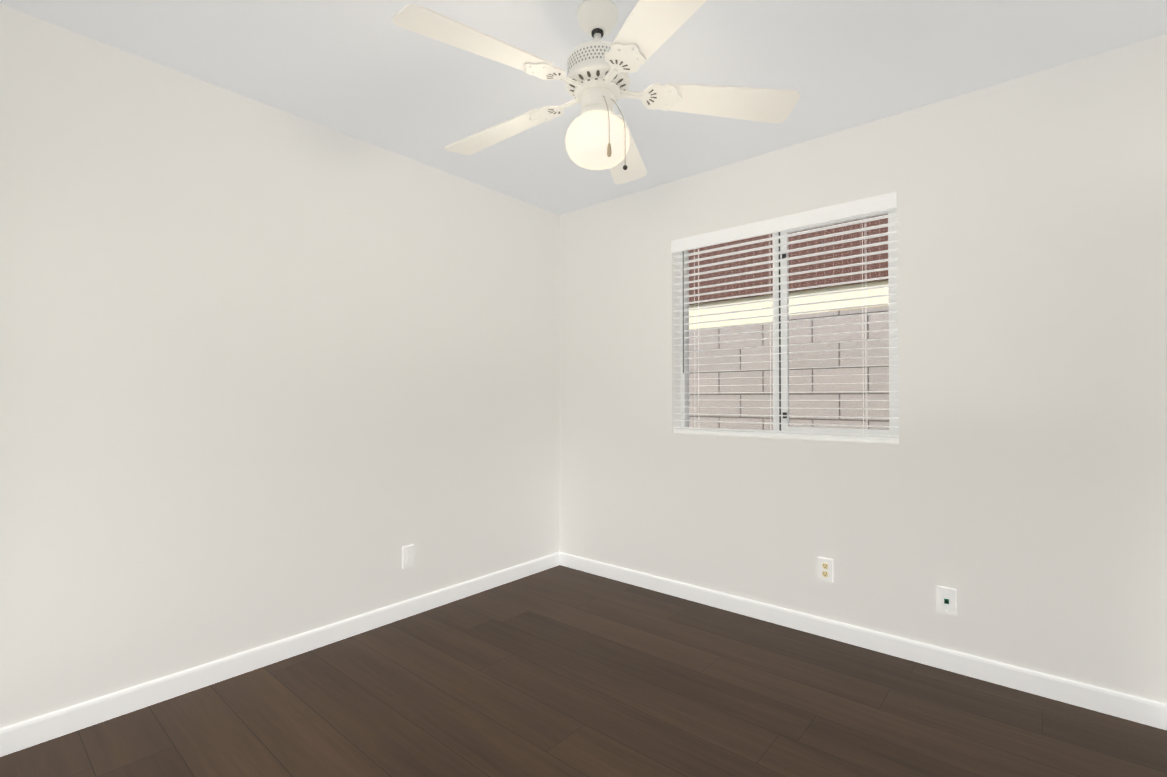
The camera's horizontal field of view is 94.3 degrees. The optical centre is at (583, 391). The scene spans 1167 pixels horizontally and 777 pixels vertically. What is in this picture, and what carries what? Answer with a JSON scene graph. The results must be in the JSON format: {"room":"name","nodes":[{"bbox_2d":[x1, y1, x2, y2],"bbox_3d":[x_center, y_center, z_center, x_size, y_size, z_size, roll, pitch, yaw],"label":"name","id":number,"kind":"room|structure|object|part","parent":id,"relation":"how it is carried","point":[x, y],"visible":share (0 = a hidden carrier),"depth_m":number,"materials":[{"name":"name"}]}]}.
{"room":"empty bedroom","nodes":[
{"label":"empty bedroom","id":0,"kind":"room"},
{"bbox_2d":[0,4,559,728],"bbox_3d":[-1.126,-0.031,2.752,0.120,2.440,3.140,-1,-1,40],"label":"wall","id":1,"kind":"structure","parent":0,"point":[268,374],"depth_m":2.25,"materials":[{"name":"white paint"}]},
{"bbox_2d":[0,552,559,756],"bbox_3d":[-1.089,1.145,2.679,0.013,0.086,2.860,-1,-1,40],"label":"baseboard","id":2,"kind":"structure","parent":1,"relation":"attached to","point":[16,737],"depth_m":2.24,"materials":[{"name":"white wood"}]},
{"bbox_2d":[402,544,413,568],"bbox_3d":[-0.928,0.876,2.874,0.007,0.115,0.070,-1,-1,40],"label":"electrical outlet","id":3,"kind":"object","parent":1,"relation":"attached to","point":[407,556],"visible":1,"depth_m":2.87,"materials":[{"name":"white plastic"}]},
{"bbox_2d":[0,565,1166,776],"bbox_3d":[-0.032,1.218,1.015,4.020,0.100,4.340,-1,-1,40],"label":"floor","id":4,"kind":"structure","parent":0,"point":[559,671],"depth_m":1.99,"materials":[{"name":"brown wood"}]},
{"bbox_2d":[0,0,1166,214],"bbox_3d":[-0.032,-1.322,1.046,4.020,0.100,4.340,-1,-1,40],"label":"ceiling","id":5,"kind":"structure","parent":0,"point":[368,72],"depth_m":2.06,"materials":[{"name":"white paint"}]},
{"bbox_2d":[392,0,799,183],"bbox_3d":[0.012,-0.983,1.800,1.272,0.558,1.281,-1,-1,40],"label":"ceiling fan","id":6,"kind":"object","parent":5,"relation":"hanging from","point":[596,80],"visible":1,"depth_m":1.74,"materials":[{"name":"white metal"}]},
{"bbox_3d":[0.047,-0.834,1.795,0.215,0.166,0.215,-1,-1,40],"label":"globe","id":7,"kind":"part","parent":6,"relation":"part of","materials":[{"name":"white glass"}]},
{"bbox_2d":[560,34,1166,703],"bbox_3d":[1.309,-0.033,2.634,3.740,2.440,0.160,-1,-1,40],"label":"wall","id":8,"kind":"structure","parent":0,"point":[1012,486],"depth_m":2.29,"materials":[{"name":"white paint"}]},
{"bbox_2d":[680,209,898,438],"bbox_3d":[1.047,-0.329,2.912,1.171,1.136,0.063,-1,-1,40],"label":"window","id":9,"kind":"structure","parent":8,"relation":"in","point":[779,370],"depth_m":2.87,"materials":[{"name":"white"}]},
{"bbox_2d":[672,192,898,442],"bbox_3d":[0.989,-0.330,2.844,1.169,1.133,0.070,-1,-1,40],"label":"window blind","id":10,"kind":"object","parent":9,"relation":"attached to","point":[876,204],"visible":0.94,"depth_m":2.77,"materials":[{"name":"white plastic"}]},
{"bbox_2d":[818,557,832,582],"bbox_3d":[1.174,0.866,2.627,0.070,0.115,0.007,-1,-1,40],"label":"outlet","id":11,"kind":"object","parent":8,"relation":"attached to","point":[825,569],"visible":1,"depth_m":2.62,"materials":[{"name":"white plastic"}]},
{"bbox_2d":[560,552,1166,729],"bbox_3d":[0.953,1.147,2.809,2.927,0.086,0.013,-1,-1,40],"label":"baseboard","id":12,"kind":"structure","parent":8,"relation":"attached to","point":[1122,705],"depth_m":2.38,"materials":[{"name":"white wood"}]},
{"bbox_2d":[937,586,956,616],"bbox_3d":[1.548,0.893,2.308,0.070,0.115,0.008,-1,-1,40],"label":"outlet","id":13,"kind":"object","parent":8,"relation":"attached to","point":[946,601],"visible":1,"depth_m":2.31,"materials":[{"name":"white plastic"}]},
{"label":"outside","id":14,"kind":"structure","parent":0,"visible":0},
{"bbox_3d":[6.001,1.503,7.919,28.000,0.100,13.999,-1,-1,40],"label":"ground","id":15,"kind":"structure","parent":14,"visible":0},
{"bbox_2d":[689,306,888,429],"bbox_3d":[2.496,0.387,3.821,24.000,2.030,0.195,-1,-1,40],"label":"block wall","id":16,"kind":"structure","parent":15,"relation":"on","point":[803,382],"depth_m":4.33,"materials":[{"name":"grey concrete"}]},
{"bbox_2d":[689,214,888,329],"bbox_3d":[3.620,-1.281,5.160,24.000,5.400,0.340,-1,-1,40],"label":"house","id":17,"kind":"structure","parent":15,"relation":"on","point":[846,295],"depth_m":6.02,"materials":[{"name":"beige"}]}
]}

